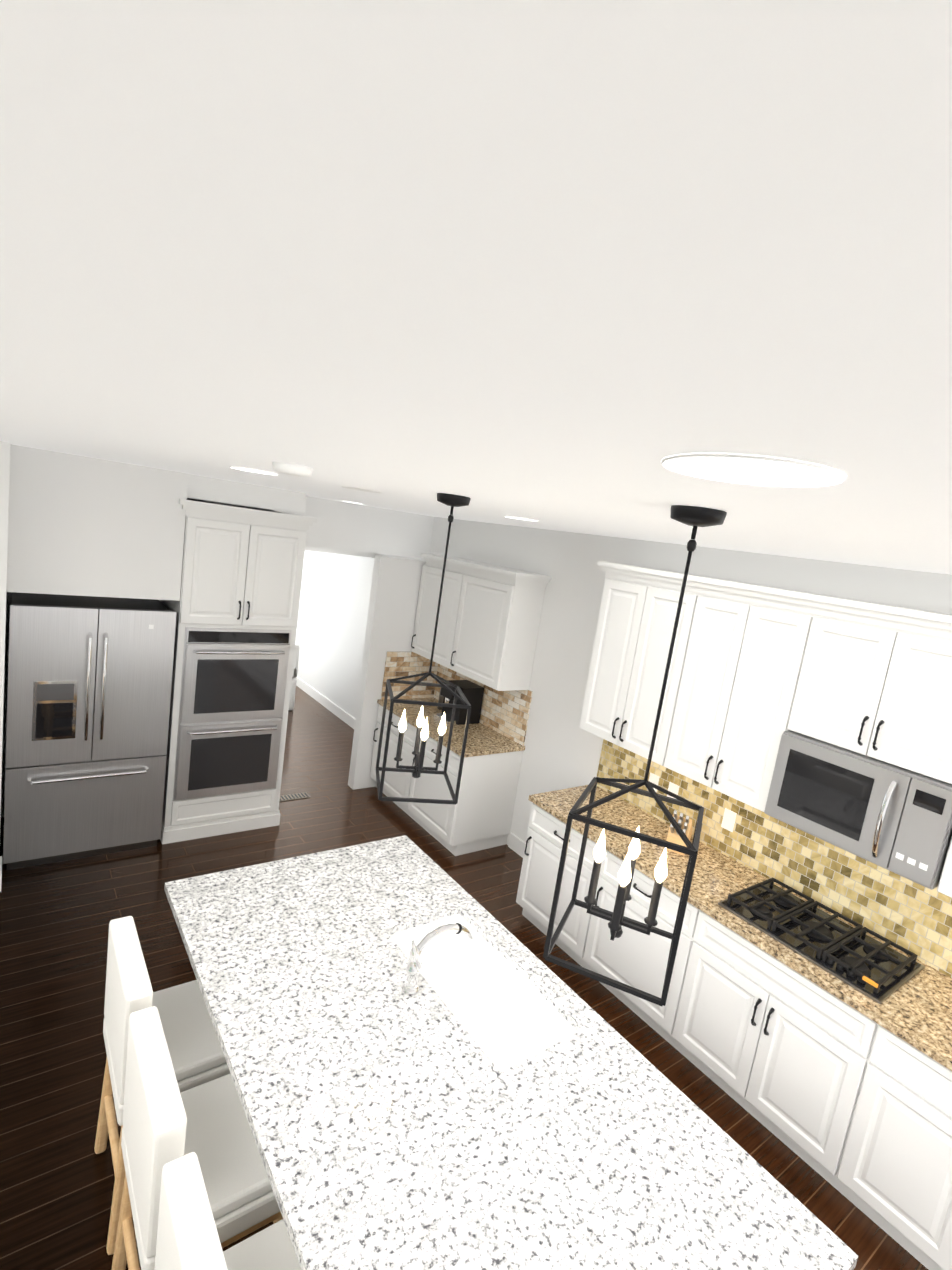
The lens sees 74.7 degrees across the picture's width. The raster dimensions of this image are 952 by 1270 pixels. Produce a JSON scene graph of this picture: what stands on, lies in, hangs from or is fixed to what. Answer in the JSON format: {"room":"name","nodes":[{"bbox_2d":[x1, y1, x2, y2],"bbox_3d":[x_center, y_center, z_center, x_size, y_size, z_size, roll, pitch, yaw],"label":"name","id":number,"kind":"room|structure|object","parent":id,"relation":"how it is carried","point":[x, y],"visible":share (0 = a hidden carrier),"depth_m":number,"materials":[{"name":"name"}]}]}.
{"room":"kitchen","nodes":[
{"label":"kitchen","id":0,"kind":"room"},
{"bbox_2d":[0,441,305,824],"bbox_3d":[-2.454,0.162,4.692,1.978,2.750,1.170,2,11,-37],"label":"wall","id":1,"kind":"structure","parent":0,"point":[73,524],"depth_m":4.06,"materials":[{"name":"white paint"}]},
{"bbox_2d":[0,869,1,891],"bbox_3d":[-3.498,1.533,3.525,1.300,0.130,0.015,2,11,-37],"label":"baseboard","id":2,"kind":"structure","parent":1,"relation":"attached to","point":[0,869],"depth_m":3.91,"materials":[{"name":"white wood"}]},
{"bbox_2d":[275,496,433,558],"bbox_3d":[-3.130,-1.492,7.171,3.840,0.670,4.240,2,11,-37],"label":"wall","id":3,"kind":"structure","parent":0,"point":[343,528],"depth_m":6.14,"materials":[{"name":"white paint"}]},
{"bbox_2d":[348,555,425,789],"bbox_3d":[-0.762,0.394,6.246,0.800,2.300,0.120,2,11,-37],"label":"wall","id":4,"kind":"structure","parent":0,"point":[393,600],"depth_m":6.02,"materials":[{"name":"white paint"}]},
{"bbox_2d":[0,686,927,1269],"bbox_3d":[-2.813,1.904,2.423,12.800,0.060,14.400,2,11,-37],"label":"floor","id":5,"kind":"structure","parent":0,"point":[56,1170],"depth_m":3.40,"materials":[{"name":"brown wood"}]},
{"bbox_2d":[3,592,176,869],"bbox_3d":[-2.836,0.622,4.551,0.940,1.785,0.887,2,11,-37],"label":"refrigerator","id":6,"kind":"object","parent":5,"relation":"on","point":[89,692],"visible":1,"depth_m":4.22,"materials":[{"name":"silver metal"}]},
{"bbox_2d":[94,916,229,1254],"bbox_3d":[-1.131,1.611,2.385,0.485,1.006,0.450,2,11,-37],"label":"bar stool","id":7,"kind":"object","parent":5,"relation":"on","point":[195,1051],"visible":0.56,"depth_m":2.24,"materials":[{"name":"fabric"}]},
{"bbox_2d":[111,1006,282,1269],"bbox_3d":[-0.834,1.717,1.984,0.485,1.006,0.450,2,11,-37],"label":"bar stool","id":8,"kind":"object","parent":5,"relation":"on","point":[165,1121],"visible":0.67,"depth_m":1.84,"materials":[{"name":"fabric"}]},
{"bbox_2d":[154,1152,300,1269],"bbox_3d":[-0.519,1.830,1.560,0.485,1.006,0.450,2,11,-37],"label":"bar stool","id":9,"kind":"object","parent":5,"relation":"on","point":[187,1236],"visible":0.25,"depth_m":1.47,"materials":[{"name":"fabric"}]},
{"bbox_2d":[159,499,316,843],"bbox_3d":[-2.037,0.257,5.058,0.980,2.570,0.871,2,11,-37],"label":"tall cabinet","id":10,"kind":"object","parent":5,"relation":"on","point":[236,607],"visible":0.98,"depth_m":4.73,"materials":[{"name":"white painted wood"}]},
{"bbox_2d":[279,792,309,801],"bbox_3d":[-1.699,1.501,5.787,0.300,0.007,0.110,2,11,-37],"label":"floor vent","id":11,"kind":"object","parent":5,"relation":"in","point":[294,796],"visible":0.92,"depth_m":5.79,"materials":[{"name":"silver metal"}]},
{"bbox_2d":[289,643,299,709],"bbox_3d":[-2.759,0.501,8.269,0.600,0.900,0.600,2,11,-37],"label":"dining chair","id":12,"kind":"object","parent":5,"relation":"on","point":[294,676],"visible":0.19,"depth_m":8.18,"materials":[{"name":"white"}]},
{"bbox_2d":[370,705,413,812],"bbox_3d":[-0.541,1.180,6.053,0.638,0.886,0.750,2,11,-37],"label":"base cabinet","id":13,"kind":"object","parent":5,"relation":"on","point":[394,785],"depth_m":5.85,"materials":[{"name":"white wood"}]},
{"bbox_2d":[406,729,524,855],"bbox_3d":[-0.118,1.332,5.484,0.638,0.886,0.700,2,11,-37],"label":"base cabinet","id":14,"kind":"object","parent":5,"relation":"on","point":[481,819],"depth_m":5.23,"materials":[{"name":"white wood"}]},
{"bbox_2d":[378,697,524,756],"bbox_3d":[-0.271,0.805,5.695,0.653,0.035,1.470,2,11,-37],"label":"countertop","id":15,"kind":"structure","parent":14,"relation":"on","point":[482,740],"depth_m":5.44,"materials":[{"name":"beige stone"}]},
{"bbox_2d":[437,689,443,709],"bbox_3d":[-0.312,0.614,6.054,0.100,0.215,0.097,2,11,-37],"label":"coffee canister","id":16,"kind":"object","parent":15,"relation":"on","point":[441,698],"visible":0.21,"depth_m":6.02,"materials":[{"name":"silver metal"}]},
{"bbox_2d":[433,680,483,724],"bbox_3d":[-0.164,0.619,5.757,0.340,0.340,0.280,2,11,-37],"label":"coffee machine","id":17,"kind":"object","parent":15,"relation":"on","point":[473,692],"visible":0.62,"depth_m":5.69,"materials":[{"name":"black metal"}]},
{"bbox_2d":[211,845,856,1254],"bbox_3d":[-0.150,1.823,2.333,0.995,0.885,2.354,2,11,-37],"label":"kitchen island","id":18,"kind":"object","parent":5,"relation":"on","point":[416,845],"depth_m":2.40,"materials":[{"name":"painted wood"},{"name":"granite"}]},
{"bbox_2d":[164,835,857,1269],"bbox_3d":[-0.192,1.369,2.187,1.225,0.035,2.376,2,11,-37],"label":"island countertop","id":19,"kind":"structure","parent":18,"relation":"on","point":[387,1136],"depth_m":1.87,"materials":[{"name":"white stone"}]},
{"bbox_2d":[396,915,479,994],"bbox_3d":[-0.141,1.207,2.366,0.318,0.242,0.085,2,11,-37],"label":"faucet","id":20,"kind":"object","parent":19,"relation":"on","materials":[{"name":"silver metal"}]},
{"bbox_2d":[392,915,571,1066],"bbox_3d":[-0.016,1.466,2.474,0.419,0.217,0.823,2,11,-37],"label":"sink","id":21,"kind":"object","parent":19,"relation":"in","point":[507,1014],"depth_m":2.39,"materials":[{"name":"white ceramic"}]},
{"bbox_2d":[516,801,595,960],"bbox_3d":[0.769,1.648,4.291,0.638,0.885,0.660,2,11,-37],"label":"base cabinet","id":22,"kind":"object","parent":5,"relation":"on","point":[545,835],"depth_m":4.13,"materials":[{"name":"white wood"}]},
{"bbox_2d":[576,849,695,1040],"bbox_3d":[1.157,1.787,3.769,0.638,0.885,0.670,2,11,-37],"label":"base cabinet","id":23,"kind":"object","parent":5,"relation":"on","point":[638,960],"depth_m":3.56,"materials":[{"name":"white wood"}]},
{"bbox_2d":[667,909,871,1180],"bbox_3d":[1.601,1.946,3.170,0.638,0.885,0.855,2,11,-37],"label":"base cabinet","id":24,"kind":"object","parent":5,"relation":"on","point":[842,1087],"depth_m":2.94,"materials":[{"name":"white wood"}]},
{"bbox_2d":[528,785,951,1072],"bbox_3d":[1.907,1.584,2.763,0.653,0.035,4.400,2,11,-37],"label":"countertop","id":25,"kind":"structure","parent":24,"relation":"on","point":[919,1013],"depth_m":3.20,"materials":[{"name":"beige stone"}]},
{"bbox_2d":[666,810,691,855],"bbox_3d":[1.247,1.164,3.797,0.115,0.280,0.400,13,10,25],"label":"knife block","id":26,"kind":"object","parent":25,"relation":"on","point":[684,824],"visible":0.65,"depth_m":3.73,"materials":[{"name":"brown wood"}]},
{"bbox_2d":[718,877,924,1003],"bbox_3d":[1.685,1.450,3.078,0.510,0.065,0.770,2,11,-37],"label":"cooktop","id":27,"kind":"object","parent":25,"relation":"in","point":[858,958],"visible":1,"depth_m":3.00,"materials":[{"name":"black metal"}]},
{"bbox_2d":[828,1021,951,1269],"bbox_3d":[2.100,2.124,2.499,0.638,0.885,0.855,2,11,-37],"label":"base cabinet","id":28,"kind":"object","parent":5,"relation":"on","point":[893,1162],"depth_m":2.50,"materials":[{"name":"white wood"}]},
{"bbox_2d":[0,0,951,574],"bbox_3d":[-1.758,-0.393,-0.397,10.680,0.100,9.700,2,11,-37],"label":"ceiling","id":29,"kind":"structure","parent":0,"point":[582,266],"depth_m":0.33,"materials":[{"name":"white paint"}]},
{"bbox_2d":[230,466,277,474],"bbox_3d":[-0.959,-0.710,2.699,0.198,0.004,0.198,2,11,-37],"label":"recessed light","id":30,"kind":"object","parent":29,"relation":"in","point":[254,470],"visible":1,"depth_m":2.66,"materials":[{"name":"white plastic"}]},
{"bbox_2d":[272,462,312,477],"bbox_3d":[-0.603,-0.542,2.052,0.130,0.032,0.128,2,11,-37],"label":"smoke detector","id":31,"kind":"object","parent":29,"relation":"attached to","point":[290,469],"visible":1,"depth_m":2.00,"materials":[{"name":"white plastic"}]},
{"bbox_2d":[341,486,381,493],"bbox_3d":[-0.551,-0.698,3.005,0.200,0.006,0.200,2,11,-37],"label":"ceiling vent","id":32,"kind":"object","parent":29,"relation":"attached to","point":[361,490],"visible":1,"depth_m":2.95,"materials":[{"name":"white metal"}]},
{"bbox_2d":[376,493,470,804],"bbox_3d":[-0.171,0.045,2.504,0.312,1.195,0.312,6,9,-12],"label":"pendant light","id":33,"kind":"object","parent":29,"relation":"hanging from","point":[418,768],"visible":1,"depth_m":2.49,"materials":[{"name":"black metal"}]},
{"bbox_2d":[505,516,537,520],"bbox_3d":[0.265,-0.684,3.666,0.198,0.004,0.198,2,11,-37],"label":"recessed light","id":34,"kind":"object","parent":29,"relation":"in","point":[521,518],"visible":1,"depth_m":3.62,"materials":[{"name":"white plastic"}]},
{"bbox_2d":[543,505,726,1005],"bbox_3d":[0.461,0.276,1.621,0.312,1.195,0.312,12,10,21],"label":"pendant light","id":35,"kind":"object","parent":29,"relation":"hanging from","point":[695,517],"visible":1,"depth_m":1.60,"materials":[{"name":"black metal"}]},
{"bbox_2d":[661,453,845,486],"bbox_3d":[0.379,-0.227,0.866,0.238,0.004,0.238,2,11,-37],"label":"recessed light","id":36,"kind":"object","parent":29,"relation":"in","point":[753,470],"visible":0.98,"depth_m":0.84,"materials":[{"name":"white plastic"}]},
{"bbox_2d":[295,517,951,844],"bbox_3d":[1.016,0.675,4.649,0.140,2.750,13.940,2,11,-37],"label":"wall","id":37,"kind":"structure","parent":0,"point":[562,750],"depth_m":5.04,"materials":[{"name":"white paint"}]},
{"bbox_2d":[295,677,354,728],"bbox_3d":[-1.904,0.999,8.399,0.015,0.130,4.500,2,11,-37],"label":"baseboard","id":38,"kind":"structure","parent":37,"relation":"attached to","point":[340,713],"depth_m":8.60,"materials":[{"name":"white wood"}]},
{"bbox_2d":[410,557,477,668],"bbox_3d":[-0.238,-0.205,5.942,0.348,0.916,0.700,2,11,-37],"label":"upper cabinet","id":39,"kind":"object","parent":37,"relation":"attached to","point":[431,575],"depth_m":5.84,"materials":[{"name":"white wood"}]},
{"bbox_2d":[446,565,548,692],"bbox_3d":[0.171,-0.059,5.393,0.348,0.916,0.700,2,11,-37],"label":"upper cabinet","id":40,"kind":"object","parent":37,"relation":"attached to","point":[488,625],"depth_m":5.18,"materials":[{"name":"white wood"}]},
{"bbox_2d":[508,833,525,857],"bbox_3d":[0.522,1.866,5.133,0.015,0.130,0.780,2,11,-37],"label":"baseboard","id":41,"kind":"structure","parent":37,"relation":"attached to","point":[516,844],"depth_m":5.35,"materials":[{"name":"white wood"}]},
{"bbox_2d":[579,569,723,768],"bbox_3d":[1.140,0.190,4.091,0.348,1.105,0.720,2,11,-37],"label":"upper cabinet","id":42,"kind":"object","parent":37,"relation":"attached to","point":[637,614],"depth_m":3.98,"materials":[{"name":"white wood"}]},
{"bbox_2d":[660,585,843,816],"bbox_3d":[1.544,0.335,3.547,0.348,1.105,0.665,2,11,-37],"label":"upper cabinet","id":43,"kind":"object","parent":37,"relation":"attached to","point":[742,655],"depth_m":3.43,"materials":[{"name":"white wood"}]},
{"bbox_2d":[788,605,951,783],"bbox_3d":[1.993,0.256,2.952,0.348,0.640,0.760,2,11,-37],"label":"upper cabinet","id":44,"kind":"object","parent":37,"relation":"attached to","point":[878,686],"depth_m":2.85,"materials":[{"name":"white wood"}]},
{"bbox_2d":[764,730,951,889],"bbox_3d":[1.866,0.792,3.000,0.466,0.454,0.750,2,11,-37],"label":"over-the-range microwave","id":45,"kind":"object","parent":44,"relation":"attached to","point":[893,818],"visible":0.96,"depth_m":2.85,"materials":[{"name":"silver metal"}]},
{"bbox_2d":[928,837,951,904],"bbox_3d":[2.408,0.644,2.385,0.348,1.105,0.775,2,11,-37],"label":"upper cabinet","id":46,"kind":"object","parent":37,"relation":"attached to","point":[943,890],"depth_m":2.64,"materials":[{"name":"white wood"}]}
]}

